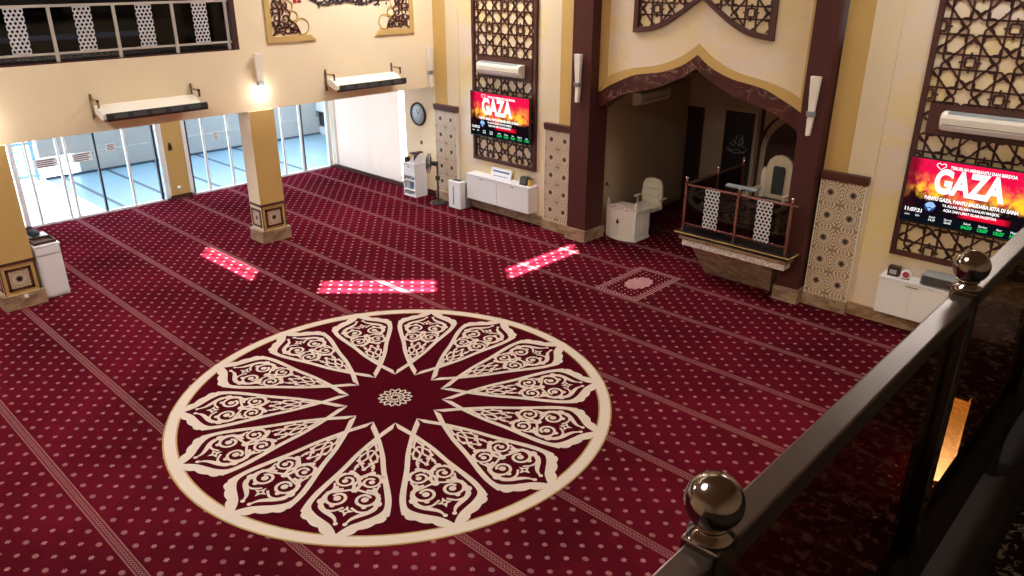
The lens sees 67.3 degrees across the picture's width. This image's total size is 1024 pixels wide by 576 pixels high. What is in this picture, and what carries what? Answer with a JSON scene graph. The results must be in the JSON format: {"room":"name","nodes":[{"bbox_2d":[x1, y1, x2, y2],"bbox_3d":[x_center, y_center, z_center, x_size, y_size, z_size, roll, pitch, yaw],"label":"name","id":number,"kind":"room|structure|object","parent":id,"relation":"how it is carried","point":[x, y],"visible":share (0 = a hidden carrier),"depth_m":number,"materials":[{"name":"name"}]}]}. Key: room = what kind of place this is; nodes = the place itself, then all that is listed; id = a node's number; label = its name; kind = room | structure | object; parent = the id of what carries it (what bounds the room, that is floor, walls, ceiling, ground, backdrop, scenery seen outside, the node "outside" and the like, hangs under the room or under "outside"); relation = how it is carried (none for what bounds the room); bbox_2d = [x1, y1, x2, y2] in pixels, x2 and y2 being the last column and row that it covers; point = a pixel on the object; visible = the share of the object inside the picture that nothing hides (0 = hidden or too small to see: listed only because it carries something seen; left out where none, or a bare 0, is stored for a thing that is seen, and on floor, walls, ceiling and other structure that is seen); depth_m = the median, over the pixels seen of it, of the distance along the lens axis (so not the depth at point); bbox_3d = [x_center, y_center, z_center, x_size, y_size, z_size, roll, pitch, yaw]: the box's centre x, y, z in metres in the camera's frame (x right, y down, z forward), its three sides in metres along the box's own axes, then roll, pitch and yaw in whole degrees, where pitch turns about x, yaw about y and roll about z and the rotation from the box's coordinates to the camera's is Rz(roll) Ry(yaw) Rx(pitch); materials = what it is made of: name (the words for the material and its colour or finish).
{"room":"mosque","nodes":[
{"label":"mosque","id":0,"kind":"room"},
{"bbox_2d":[0,0,224,46],"bbox_3d":[-9.878,-5.864,12.249,4.410,4.210,18.150,20,30,39],"label":"wall","id":1,"kind":"structure","parent":0,"point":[2,2],"depth_m":15.84,"materials":[{"name":"grey"}]},
{"bbox_2d":[0,48,233,67],"bbox_3d":[-9.827,-2.616,9.903,0.340,0.018,13.260,20,30,39],"label":"trim","id":2,"kind":"structure","parent":1,"relation":"attached to","point":[214,49],"depth_m":12.87,"materials":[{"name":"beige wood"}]},
{"bbox_2d":[0,0,231,61],"bbox_3d":[-8.563,-3.461,10.792,0.044,0.860,9.860,20,30,39],"label":"gallery railing","id":3,"kind":"object","parent":2,"relation":"on","point":[28,30],"visible":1,"depth_m":12.65,"materials":[{"name":"grey metal"}]},
{"bbox_2d":[0,0,434,144],"bbox_3d":[-8.138,-4.702,10.952,0.360,5.350,18.150,20,30,39],"label":"wall","id":4,"kind":"structure","parent":0,"point":[46,101],"depth_m":14.38,"materials":[{"name":"beige paint"}]},
{"bbox_2d":[88,83,207,121],"bbox_3d":[-6.193,-3.184,13.197,0.430,0.434,1.810,20,30,39],"label":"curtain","id":5,"kind":"object","parent":4,"relation":"attached to","point":[111,112],"visible":1,"depth_m":13.08,"materials":[{"name":"white plastic"}]},
{"bbox_2d":[105,102,207,121],"bbox_3d":[-6.073,-3.027,13.199,0.163,0.144,1.730,20,30,39],"label":"grille","id":6,"kind":"object","parent":5,"relation":"attached to","point":[133,112],"depth_m":13.08,"materials":[{"name":"black plastic"}]},
{"bbox_2d":[225,0,239,49],"bbox_3d":[-5.229,-5.769,13.848,0.374,2.800,0.090,20,30,39],"label":"trim","id":7,"kind":"structure","parent":4,"relation":"attached to","point":[230,9],"depth_m":14.11,"materials":[{"name":"red wood"}]},
{"bbox_2d":[252,53,264,95],"bbox_3d":[-4.814,-4.059,14.648,0.134,0.790,0.149,20,30,39],"label":"wall sconce","id":8,"kind":"object","parent":4,"relation":"attached to","point":[257,57],"visible":1,"depth_m":14.59,"materials":[{"name":"white plastic"}]},
{"bbox_2d":[263,0,413,42],"bbox_3d":[-3.414,-5.966,15.537,0.030,1.730,3.600,20,30,39],"label":"calligraphy panel","id":9,"kind":"object","parent":4,"relation":"attached to","point":[267,11],"visible":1,"depth_m":15.14,"materials":[{"name":"wood"}]},
{"bbox_2d":[324,63,406,91],"bbox_3d":[-3.066,-4.454,16.256,0.430,0.434,1.800,20,30,39],"label":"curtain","id":10,"kind":"object","parent":4,"relation":"attached to","point":[342,84],"visible":1,"depth_m":16.12,"materials":[{"name":"white plastic"}]},
{"bbox_2d":[337,78,406,91],"bbox_3d":[-2.945,-4.297,16.257,0.163,0.144,1.720,20,30,39],"label":"grille","id":11,"kind":"object","parent":10,"relation":"attached to","point":[357,84],"depth_m":16.11,"materials":[{"name":"black plastic"}]},
{"bbox_2d":[426,46,433,86],"bbox_3d":[-1.882,-5.056,17.595,0.134,0.890,0.149,20,30,39],"label":"wall sconce","id":12,"kind":"object","parent":4,"relation":"attached to","point":[429,50],"visible":1,"depth_m":17.54,"materials":[{"name":"white plastic"}]},
{"bbox_2d":[0,166,910,575],"bbox_3d":[-1.667,1.590,9.887,22.900,0.120,22.500,20,30,39],"label":"floor","id":13,"kind":"structure","parent":0,"point":[702,372],"depth_m":11.18,"materials":[{"name":"carpet"}]},
{"bbox_2d":[0,145,48,312],"bbox_3d":[-8.203,-0.970,12.396,0.520,2.650,0.640,20,30,39],"label":"pillar","id":14,"kind":"structure","parent":13,"relation":"on","point":[20,287],"depth_m":12.43,"materials":[{"name":"beige paint"}]},
{"bbox_2d":[28,231,70,298],"bbox_3d":[-8.036,-0.389,13.218,0.830,0.945,0.410,20,30,39],"label":"base cabinet","id":15,"kind":"object","parent":13,"relation":"on","point":[49,263],"visible":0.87,"depth_m":12.94,"materials":[{"name":"white laminate"}]},
{"bbox_2d":[27,229,39,237],"bbox_3d":[-8.200,-0.939,13.165,0.348,0.110,0.195,20,30,39],"label":"pouch","id":16,"kind":"object","parent":15,"relation":"on","point":[33,233],"visible":0.95,"depth_m":13.09,"materials":[{"name":"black fabric"}]},
{"bbox_2d":[29,235,55,245],"bbox_3d":[-7.897,-0.801,12.913,0.320,0.050,0.340,20,30,39],"label":"wooden tray","id":17,"kind":"object","parent":15,"relation":"on","point":[45,239],"visible":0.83,"depth_m":12.92,"materials":[{"name":"brown wood"}]},
{"bbox_2d":[160,121,190,195],"bbox_3d":[-11.354,-2.506,15.153,0.270,3.350,18.150,20,30,39],"label":"piers","id":18,"kind":"object","parent":13,"relation":"on","point":[171,131],"visible":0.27,"depth_m":18.45,"materials":[{"name":"yellow paint"}]},
{"bbox_2d":[5,124,171,228],"bbox_3d":[-9.353,-2.917,17.120,0.090,2.600,3.170,20,30,39],"label":"door","id":19,"kind":"structure","parent":18,"relation":"attached to","point":[158,137],"depth_m":17.13,"materials":[{"name":"white metal"}]},
{"bbox_2d":[33,157,58,168],"bbox_3d":[-9.979,-2.678,16.467,0.006,0.200,0.460,20,30,39],"label":"paper notice","id":20,"kind":"object","parent":19,"relation":"attached to","point":[52,161],"visible":1,"depth_m":16.46,"materials":[{"name":"white paper"}]},
{"bbox_2d":[71,151,92,162],"bbox_3d":[-9.477,-2.891,16.954,0.006,0.200,0.420,20,30,39],"label":"paper notice","id":21,"kind":"object","parent":19,"relation":"attached to","point":[82,156],"visible":1,"depth_m":16.95,"materials":[{"name":"white paper"}]},
{"bbox_2d":[105,143,114,150],"bbox_3d":[-9.052,-3.175,17.324,0.006,0.160,0.200,20,30,39],"label":"paper notice","id":22,"kind":"object","parent":19,"relation":"attached to","point":[109,147],"visible":1,"depth_m":17.32,"materials":[{"name":"white paper"}]},
{"bbox_2d":[171,192,192,199],"bbox_3d":[-8.066,-2.254,18.797,0.030,0.090,0.520,20,30,39],"label":"baseboard","id":23,"kind":"structure","parent":18,"relation":"attached to","point":[183,195],"depth_m":18.78,"materials":[{"name":"brown wood"}]},
{"bbox_2d":[179,115,246,194],"bbox_3d":[-7.111,-3.827,19.313,0.090,2.600,2.400,20,30,39],"label":"door","id":24,"kind":"structure","parent":18,"relation":"attached to","point":[182,123],"depth_m":18.96,"materials":[{"name":"white metal"}]},
{"bbox_2d":[213,131,218,139],"bbox_3d":[-7.335,-3.779,19.041,0.006,0.200,0.120,20,30,39],"label":"paper notice","id":25,"kind":"object","parent":24,"relation":"attached to","point":[215,133],"visible":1,"depth_m":19.04,"materials":[{"name":"white paper"}]},
{"bbox_2d":[272,101,333,176],"bbox_3d":[-5.679,-4.408,20.712,0.090,2.600,1.770,20,30,39],"label":"door","id":26,"kind":"structure","parent":18,"relation":"attached to","point":[325,103],"depth_m":21.03,"materials":[{"name":"white metal"}]},
{"bbox_2d":[238,108,291,243],"bbox_3d":[-5.010,-2.269,15.524,0.510,2.650,0.650,20,30,39],"label":"pillar","id":27,"kind":"structure","parent":13,"relation":"on","point":[257,128],"depth_m":15.37,"materials":[{"name":"beige paint"}]},
{"bbox_2d":[162,309,611,546],"bbox_3d":[-1.532,1.436,10.087,5.640,0.012,5.640,20,30,39],"label":"medallion","id":28,"kind":"object","parent":13,"relation":"on","point":[406,426],"visible":1,"depth_m":9.39,"materials":[{"name":"beige carpet"}]},
{"bbox_2d":[402,161,427,197],"bbox_3d":[-2.388,-2.695,18.933,0.460,0.820,0.395,20,30,39],"label":"shelf unit","id":29,"kind":"object","parent":13,"relation":"on","point":[418,171],"visible":0.79,"depth_m":18.80,"materials":[{"name":"white laminate"}]},
{"bbox_2d":[404,156,409,161],"bbox_3d":[-2.567,-3.216,18.776,0.080,0.260,0.120,20,30,39],"label":"box","id":30,"kind":"object","parent":29,"relation":"on","point":[407,158],"visible":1,"depth_m":18.78,"materials":[{"name":"black plastic"}]},
{"bbox_2d":[410,151,423,163],"bbox_3d":[-2.309,-3.170,18.666,0.160,0.260,0.320,20,30,39],"label":"holder","id":31,"kind":"object","parent":29,"relation":"on","point":[418,157],"visible":1,"depth_m":18.64,"materials":[{"name":"white plastic"}]},
{"bbox_2d":[426,153,446,204],"bbox_3d":[-1.789,-2.596,18.212,0.457,1.195,0.468,1,23,2],"label":"pedestal fan","id":32,"kind":"object","parent":13,"relation":"on","point":[437,201],"visible":1,"depth_m":18.19,"materials":[{"name":"black plastic"}]},
{"bbox_2d":[448,179,469,209],"bbox_3d":[-1.229,-2.209,17.971,0.400,0.668,0.346,20,30,39],"label":"air purifier","id":33,"kind":"object","parent":13,"relation":"on","point":[458,199],"visible":0.94,"depth_m":17.84,"materials":[{"name":"white plastic"}]},
{"bbox_2d":[564,0,607,242],"bbox_3d":[1.518,-4.767,14.595,0.530,8.000,0.660,20,30,39],"label":"column","id":34,"kind":"structure","parent":13,"relation":"on","point":[588,123],"depth_m":15.13,"materials":[{"name":"red"}]},
{"bbox_2d":[574,54,582,102],"bbox_3d":[1.260,-3.993,14.648,0.149,0.890,0.134,20,30,39],"label":"wall sconce","id":35,"kind":"object","parent":34,"relation":"attached to","point":[578,58],"visible":1,"depth_m":14.58,"materials":[{"name":"white plastic"}]},
{"bbox_2d":[606,196,650,242],"bbox_3d":[2.389,-1.469,15.992,0.763,0.840,0.620,20,30,39],"label":"desk","id":36,"kind":"object","parent":13,"relation":"on","point":[625,221],"visible":1,"depth_m":15.81,"materials":[{"name":"white paint"}]},
{"bbox_2d":[595,267,680,300],"bbox_3d":[2.266,-0.087,13.762,0.876,0.006,1.416,20,30,39],"label":"mat","id":37,"kind":"object","parent":13,"relation":"on","point":[641,282],"visible":1,"depth_m":13.74,"materials":[{"name":"carpet"}]},
{"bbox_2d":[634,177,666,232],"bbox_3d":[2.925,-1.768,16.308,0.640,1.150,0.574,20,30,39],"label":"office chair","id":38,"kind":"object","parent":13,"relation":"on","point":[652,193],"visible":0.77,"depth_m":16.18,"materials":[{"name":"beige leather"}]},
{"bbox_2d":[674,157,798,290],"bbox_3d":[4.450,-1.090,13.754,2.152,1.872,2.312,20,30,39],"label":"pulpit","id":39,"kind":"object","parent":13,"relation":"on","point":[733,235],"visible":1,"depth_m":13.12,"materials":[{"name":"brown wood"}]},
{"bbox_2d":[725,183,757,193],"bbox_3d":[4.039,-1.436,13.668,0.580,0.764,0.240,20,30,39],"label":"stand","id":40,"kind":"object","parent":39,"relation":"on","point":[727,184],"visible":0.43,"depth_m":13.52,"materials":[{"name":"black plastic"}]},
{"bbox_2d":[745,155,792,202],"bbox_3d":[4.600,-1.690,13.621,0.740,1.270,0.550,20,30,39],"label":"carved chair","id":41,"kind":"object","parent":39,"relation":"on","point":[774,185],"visible":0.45,"depth_m":13.67,"materials":[{"name":"beige wood"}]},
{"bbox_2d":[759,196,787,202],"bbox_3d":[4.572,-1.513,13.664,0.500,0.070,0.430,20,30,39],"label":"cushion","id":42,"kind":"object","parent":41,"relation":"on","point":[774,198],"depth_m":13.79,"materials":[{"name":"grey fabric"}]},
{"bbox_2d":[771,0,849,304],"bbox_3d":[4.829,-3.557,11.711,0.440,8.000,0.660,20,30,39],"label":"column","id":43,"kind":"structure","parent":13,"relation":"on","point":[831,16],"depth_m":12.01,"materials":[{"name":"red"}]},
{"bbox_2d":[805,76,821,135],"bbox_3d":[4.590,-2.776,11.748,0.149,0.890,0.134,20,30,39],"label":"wall sconce","id":44,"kind":"object","parent":43,"relation":"attached to","point":[815,81],"visible":1,"depth_m":11.68,"materials":[{"name":"white plastic"}]},
{"bbox_2d":[328,0,1023,307],"bbox_3d":[3.210,-4.218,13.286,23.000,8.000,0.300,20,30,39],"label":"wall","id":45,"kind":"structure","parent":0,"point":[875,258],"depth_m":12.06,"materials":[{"name":"beige paint"}]},
{"bbox_2d":[329,100,338,163],"bbox_3d":[-4.887,-4.767,21.250,0.150,2.850,0.220,20,30,39],"label":"window","id":46,"kind":"structure","parent":45,"relation":"in","point":[331,102],"depth_m":21.33,"materials":[{"name":"white plastic"}]},
{"bbox_2d":[334,91,402,181],"bbox_3d":[-3.849,-4.264,20.323,2.800,2.480,0.060,20,30,39],"label":"roller blind","id":47,"kind":"object","parent":45,"relation":"attached to","point":[367,127],"visible":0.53,"depth_m":20.29,"materials":[{"name":"white fabric"}]},
{"bbox_2d":[334,164,403,186],"bbox_3d":[-3.845,-3.048,20.720,3.150,0.090,0.060,20,30,39],"label":"baseboard","id":48,"kind":"structure","parent":45,"relation":"attached to","point":[364,173],"depth_m":20.66,"materials":[{"name":"red wood"}]},
{"bbox_2d":[410,102,425,125],"bbox_3d":[-2.273,-4.216,18.631,0.570,0.570,0.055,20,30,39],"label":"wall clock","id":49,"kind":"object","parent":45,"relation":"attached to","point":[417,111],"visible":1,"depth_m":18.62,"materials":[{"name":"black plastic"}]},
{"bbox_2d":[404,86,436,190],"bbox_3d":[-2.214,-6.115,17.808,1.160,8.000,0.020,20,30,39],"label":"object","id":50,"kind":"structure","parent":45,"relation":"attached to","point":[414,133],"depth_m":18.73,"materials":[{"name":"beige paint"}]},
{"bbox_2d":[427,188,435,194],"bbox_3d":[-2.235,-2.481,19.331,1.150,0.120,0.030,20,30,39],"label":"baseboard","id":51,"kind":"structure","parent":45,"relation":"attached to","point":[430,191],"depth_m":19.10,"materials":[{"name":"red wood"}]},
{"bbox_2d":[432,0,447,104],"bbox_3d":[-1.636,-5.901,17.298,0.420,8.000,0.030,20,30,39],"label":"trim","id":52,"kind":"structure","parent":45,"relation":"attached to","point":[438,6],"depth_m":17.50,"materials":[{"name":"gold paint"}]},
{"bbox_2d":[433,103,459,200],"bbox_3d":[-1.540,-3.180,18.218,0.770,2.270,0.120,20,30,39],"label":"tile panel","id":53,"kind":"object","parent":45,"relation":"attached to","point":[446,117],"visible":0.73,"depth_m":18.10,"materials":[{"name":"beige tile"}]},
{"bbox_2d":[445,0,461,179],"bbox_3d":[-1.334,-5.793,17.041,0.400,8.000,0.020,20,30,39],"label":"trim","id":54,"kind":"structure","parent":45,"relation":"attached to","point":[451,6],"depth_m":17.28,"materials":[{"name":"beige paint"}]},
{"bbox_2d":[466,171,537,213],"bbox_3d":[-0.249,-2.154,17.225,1.940,0.585,0.312,20,30,39],"label":"cabinet","id":55,"kind":"object","parent":45,"relation":"attached to","point":[481,186],"visible":1,"depth_m":17.01,"materials":[{"name":"white laminate"}]},
{"bbox_2d":[490,167,512,180],"bbox_3d":[-0.239,-2.554,17.162,0.620,0.200,0.080,20,30,39],"label":"sign","id":56,"kind":"object","parent":55,"relation":"on","point":[495,172],"visible":1,"depth_m":17.15,"materials":[{"name":"white paper"}]},
{"bbox_2d":[493,169,509,177],"bbox_3d":[-0.244,-2.550,17.159,0.500,0.135,0.053,20,30,39],"label":"print","id":57,"kind":"object","parent":56,"relation":"attached to","point":[499,173],"depth_m":17.15,"materials":[{"name":"blue"}]},
{"bbox_2d":[519,176,530,185],"bbox_3d":[0.280,-2.319,16.641,0.200,0.170,0.159,20,30,39],"label":"speaker","id":58,"kind":"object","parent":55,"relation":"on","point":[523,179],"visible":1,"depth_m":16.59},
{"bbox_2d":[527,178,532,186],"bbox_3d":[0.396,-2.270,16.542,0.076,0.155,0.106,20,30,39],"label":"wooden block","id":59,"kind":"object","parent":55,"relation":"on","point":[530,181],"visible":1,"depth_m":16.51,"materials":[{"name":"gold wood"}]},
{"bbox_2d":[471,0,538,171],"bbox_3d":[-0.174,-5.250,16.043,1.880,5.430,0.070,20,30,39],"label":"lattice panel","id":60,"kind":"object","parent":45,"relation":"attached to","point":[531,65],"visible":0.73,"depth_m":16.23,"materials":[{"name":"red wood"}]},
{"bbox_2d":[470,90,530,145],"bbox_3d":[-0.233,-3.692,16.593,1.775,0.970,0.158,20,30,39],"label":"television","id":61,"kind":"object","parent":60,"relation":"attached to","point":[493,115],"visible":1,"depth_m":16.49,"materials":[{"name":"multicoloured plastic"}]},
{"bbox_2d":[476,60,524,78],"bbox_3d":[-0.252,-4.601,16.195,1.240,0.274,0.219,20,30,39],"label":"air conditioner","id":62,"kind":"object","parent":60,"relation":"attached to","point":[484,67],"visible":1,"depth_m":16.05,"materials":[{"name":"white plastic"}]},
{"bbox_2d":[480,61,519,65],"bbox_3d":[-0.256,-4.714,16.142,1.080,0.024,0.153,20,30,39],"label":"grille","id":63,"kind":"object","parent":62,"relation":"attached to","point":[482,63],"depth_m":16.18,"materials":[{"name":"grey plastic"}]},
{"bbox_2d":[470,198,542,225],"bbox_3d":[-0.225,-1.778,17.552,4.300,0.200,0.050,20,30,39],"label":"baseboard","id":64,"kind":"structure","parent":45,"relation":"attached to","point":[531,218],"depth_m":17.40,"materials":[{"name":"brown stone"}]},
{"bbox_2d":[546,0,561,123],"bbox_3d":[0.850,-4.995,15.139,0.350,8.000,0.020,20,30,39],"label":"trim","id":65,"kind":"structure","parent":45,"relation":"attached to","point":[555,6],"depth_m":15.32,"materials":[{"name":"beige paint"}]},
{"bbox_2d":[542,122,569,233],"bbox_3d":[0.954,-2.269,16.046,0.750,2.270,0.120,20,30,39],"label":"tile panel","id":66,"kind":"object","parent":45,"relation":"attached to","point":[556,136],"visible":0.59,"depth_m":16.03,"materials":[{"name":"beige tile"}]},
{"bbox_2d":[559,0,573,125],"bbox_3d":[1.149,-4.883,14.872,0.480,8.000,0.030,20,30,39],"label":"trim","id":67,"kind":"structure","parent":45,"relation":"attached to","point":[567,5],"depth_m":15.11,"materials":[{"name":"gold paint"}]},
{"bbox_2d":[598,55,799,132],"bbox_3d":[3.292,-3.506,13.490,4.120,1.150,0.350,20,30,39],"label":"trim","id":68,"kind":"structure","parent":45,"relation":"attached to","point":[754,95],"depth_m":13.15,"materials":[{"name":"red stone"}]},
{"bbox_2d":[633,0,779,41],"bbox_3d":[3.173,-5.398,12.558,2.680,2.460,0.070,20,30,39],"label":"lattice panel","id":69,"kind":"object","parent":45,"relation":"attached to","point":[772,22],"visible":1,"depth_m":12.60,"materials":[{"name":"red wood"}]},
{"bbox_2d":[598,0,816,112],"bbox_3d":[3.293,-5.567,12.626,4.200,5.000,0.320,20,30,39],"label":"trim","id":70,"kind":"structure","parent":45,"relation":"attached to","point":[605,80],"depth_m":13.32,"materials":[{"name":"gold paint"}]},
{"bbox_2d":[801,169,870,314],"bbox_3d":[5.177,-0.726,12.367,0.730,2.270,0.120,20,30,39],"label":"tile panel","id":71,"kind":"object","parent":45,"relation":"attached to","point":[842,197],"visible":1,"depth_m":12.32,"materials":[{"name":"beige tile"}]},
{"bbox_2d":[823,0,876,172],"bbox_3d":[5.096,-3.441,11.434,0.380,8.000,0.030,20,30,39],"label":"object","id":72,"kind":"structure","parent":45,"relation":"attached to","point":[861,14],"depth_m":11.57,"materials":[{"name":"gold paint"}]},
{"bbox_2d":[848,0,907,301],"bbox_3d":[5.383,-3.339,11.190,0.400,8.000,0.020,20,30,39],"label":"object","id":73,"kind":"structure","parent":45,"relation":"attached to","point":[889,14],"depth_m":11.37,"materials":[{"name":"beige paint"}]},
{"bbox_2d":[845,301,919,331],"bbox_3d":[8.135,1.277,10.270,8.700,0.200,0.050,20,30,39],"label":"baseboard","id":74,"kind":"structure","parent":45,"relation":"attached to","point":[867,312],"depth_m":12.24,"materials":[{"name":"brown stone"}]},
{"bbox_2d":[873,270,948,322],"bbox_3d":[6.439,0.290,11.399,1.940,0.585,0.312,20,30,39],"label":"cabinet","id":75,"kind":"object","parent":45,"relation":"attached to","point":[912,300],"visible":0.51,"depth_m":11.62,"materials":[{"name":"white laminate"}]},
{"bbox_2d":[887,264,901,276],"bbox_3d":[5.854,-0.266,11.773,0.160,0.150,0.123,20,30,39],"label":"tissue box","id":76,"kind":"object","parent":75,"relation":"on","point":[893,270],"visible":1,"depth_m":11.73,"materials":[{"name":"red wood"}]},
{"bbox_2d":[901,269,911,279],"bbox_3d":[5.965,-0.204,11.626,0.150,0.150,0.064,20,30,39],"label":"alarm clock","id":77,"kind":"object","parent":75,"relation":"on","point":[906,274],"visible":1,"depth_m":11.60,"materials":[{"name":"white plastic"}]},
{"bbox_2d":[920,270,957,290],"bbox_3d":[6.319,-0.100,11.350,0.480,0.170,0.285,20,30,39],"label":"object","id":78,"kind":"object","parent":75,"relation":"on","point":[944,281],"visible":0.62,"depth_m":11.30,"materials":[{"name":"grey plastic"}]},
{"bbox_2d":[889,0,1023,266],"bbox_3d":[6.514,-2.806,10.217,1.880,5.430,0.070,20,30,39],"label":"lattice panel","id":79,"kind":"object","parent":45,"relation":"attached to","point":[937,108],"visible":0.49,"depth_m":10.59,"materials":[{"name":"red wood"}]},
{"bbox_2d":[898,155,1023,241],"bbox_3d":[6.455,-1.248,10.767,1.775,0.970,0.158,20,30,39],"label":"television","id":80,"kind":"object","parent":79,"relation":"attached to","point":[974,199],"visible":0.94,"depth_m":10.77,"materials":[{"name":"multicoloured plastic"}]},
{"bbox_2d":[939,111,1023,140],"bbox_3d":[6.465,-2.164,10.336,1.280,0.274,0.219,20,30,39],"label":"air conditioner","id":81,"kind":"object","parent":79,"relation":"attached to","point":[953,121],"visible":1,"depth_m":10.34,"materials":[{"name":"white plastic"}]},
{"bbox_2d":[948,111,1023,122],"bbox_3d":[6.461,-2.278,10.283,1.120,0.024,0.153,20,30,39],"label":"grille","id":82,"kind":"object","parent":81,"relation":"attached to","point":[951,114],"depth_m":10.33,"materials":[{"name":"grey plastic"}]},
{"bbox_2d":[602,72,780,231],"bbox_3d":[4.728,-2.597,15.512,5.150,3.300,3.830,20,30,39],"label":"wall","id":83,"kind":"structure","parent":0,"point":[644,141],"depth_m":17.20,"materials":[{"name":"beige paint"}]},
{"bbox_2d":[632,86,670,105],"bbox_3d":[2.983,-4.081,16.341,0.219,0.274,1.250,18,28,36],"label":"air conditioner","id":84,"kind":"object","parent":83,"relation":"attached to","point":[643,97],"visible":0.88,"depth_m":16.14,"materials":[{"name":"white plastic"}]},
{"bbox_2d":[639,86,667,93],"bbox_3d":[2.989,-4.195,16.288,0.153,0.024,1.090,18,28,36],"label":"grille","id":85,"kind":"object","parent":84,"relation":"attached to","point":[659,90],"depth_m":16.27,"materials":[{"name":"grey plastic"}]},
{"bbox_2d":[681,106,704,198],"bbox_3d":[4.274,-3.163,18.243,0.410,2.240,0.070,20,30,39],"label":"door","id":86,"kind":"structure","parent":83,"relation":"in","point":[695,122],"depth_m":18.13,"materials":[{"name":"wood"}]},
{"bbox_2d":[716,106,760,195],"bbox_3d":[5.100,-3.107,17.437,0.880,1.920,0.050,20,30,39],"label":"calligraphy","id":87,"kind":"object","parent":83,"relation":"attached to","point":[739,126],"visible":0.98,"depth_m":17.32,"materials":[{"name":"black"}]},
{"bbox_2d":[751,108,765,196],"bbox_3d":[5.478,-2.843,17.145,0.060,2.500,0.070,20,30,39],"label":"trim","id":88,"kind":"structure","parent":83,"relation":"attached to","point":[763,114],"depth_m":17.03,"materials":[{"name":"red wood"}]},
{"bbox_2d":[757,117,779,149],"bbox_3d":[6.115,-3.275,16.306,1.800,0.945,0.080,20,30,39],"label":"trim","id":89,"kind":"structure","parent":83,"relation":"attached to","point":[777,118],"depth_m":16.81,"materials":[{"name":"red wood"}]},
{"bbox_2d":[754,119,785,197],"bbox_3d":[6.107,-2.541,16.605,1.640,2.361,0.100,20,30,39],"label":"trim","id":90,"kind":"structure","parent":83,"relation":"attached to","point":[778,124],"depth_m":16.91,"materials":[{"name":"beige paint"}]},
{"bbox_2d":[765,123,797,166],"bbox_3d":[6.128,-2.491,16.649,1.400,2.235,0.040,20,30,39],"label":"niche","id":91,"kind":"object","parent":83,"relation":"attached to","point":[783,140],"depth_m":16.62,"materials":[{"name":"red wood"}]},
{"bbox_2d":[986,503,1023,575],"bbox_3d":[3.535,1.228,1.549,4.370,0.290,18.050,20,30,39],"label":"floor","id":92,"kind":"structure","parent":0,"point":[1009,560],"depth_m":2.24,"materials":[{"name":"carpet"}]},
{"bbox_2d":[652,227,1023,575],"bbox_3d":[2.391,-0.169,3.070,0.130,1.112,10.500,20,30,39],"label":"steel railing","id":93,"kind":"object","parent":92,"relation":"on","point":[917,469],"visible":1,"depth_m":1.36,"materials":[{"name":"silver metal"}]},
{"bbox_3d":[-9.810,-3.678,13.087,4.210,0.410,18.150,20,30,39],"label":"floor","id":94,"kind":"structure","parent":0,"visible":0},
{"bbox_2d":[0,43,224,63],"bbox_3d":[-9.809,-3.881,13.002,4.210,0.030,18.150,20,30,39],"label":"carpet","id":95,"kind":"object","parent":94,"relation":"on","point":[192,47],"depth_m":13.64,"materials":[{"name":"carpet"}]},
{"label":"outside","id":96,"kind":"structure","parent":0,"visible":0},
{"bbox_2d":[315,102,325,134],"bbox_3d":[-6.277,-6.416,25.651,6.980,2.700,0.400,20,30,39],"label":"building","id":97,"kind":"structure","parent":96,"point":[319,105],"depth_m":25.97,"materials":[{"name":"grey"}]},
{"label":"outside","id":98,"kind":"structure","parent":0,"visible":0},
{"bbox_2d":[15,134,327,226],"bbox_3d":[-11.076,-2.217,18.973,3.990,0.115,17.500,20,30,39],"label":"windows","id":99,"kind":"structure","parent":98,"point":[51,192],"depth_m":20.16,"materials":[{"name":"clear glass"}]},
{"bbox_2d":[5,141,39,180],"bbox_3d":[-14.835,-2.408,17.823,0.080,1.100,6.900,20,30,39],"label":"metal fence","id":100,"kind":"object","parent":99,"relation":"on","point":[37,175],"visible":0.62,"depth_m":19.97,"materials":[{"name":"white metal"}]},
{"bbox_2d":[65,177,124,205],"bbox_3d":[-10.613,-2.459,19.396,3.900,0.007,0.090,20,30,39],"label":"floor stripe","id":101,"kind":"object","parent":99,"relation":"on","point":[66,178],"visible":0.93,"depth_m":19.30,"materials":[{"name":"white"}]},
{"bbox_2d":[107,169,164,194],"bbox_3d":[-9.836,-2.774,20.155,3.900,0.007,0.090,20,30,39],"label":"floor stripe","id":102,"kind":"object","parent":99,"relation":"on","point":[109,170],"visible":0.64,"depth_m":20.11,"materials":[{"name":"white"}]},
{"bbox_2d":[32,103,319,171],"bbox_3d":[-9.580,-4.934,23.017,0.400,2.020,8.500,20,30,39],"label":"wall","id":103,"kind":"structure","parent":99,"relation":"on","point":[138,139],"depth_m":22.08,"materials":[{"name":"grey paint"}]},
{"bbox_2d":[46,132,320,179],"bbox_3d":[-9.422,-4.077,23.211,0.060,0.050,8.500,20,30,39],"label":"baseboard","id":104,"kind":"structure","parent":103,"relation":"attached to","point":[149,161],"depth_m":22.00,"materials":[{"name":"blue"}]},
{"bbox_2d":[153,162,219,186],"bbox_3d":[-8.944,-3.136,21.028,3.900,0.007,0.090,20,30,39],"label":"floor stripe","id":105,"kind":"object","parent":99,"relation":"on","point":[201,179],"visible":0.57,"depth_m":20.31,"materials":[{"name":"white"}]},
{"bbox_2d":[196,154,245,171],"bbox_3d":[-8.072,-3.490,21.880,3.900,0.007,0.090,20,30,39],"label":"floor stripe","id":106,"kind":"object","parent":99,"relation":"on","point":[197,154],"visible":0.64,"depth_m":22.09,"materials":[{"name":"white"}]},
{"bbox_2d":[233,148,302,169],"bbox_3d":[-7.227,-3.833,22.706,3.900,0.007,0.090,20,30,39],"label":"floor stripe","id":107,"kind":"object","parent":99,"relation":"on","point":[233,148],"visible":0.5,"depth_m":21.97,"materials":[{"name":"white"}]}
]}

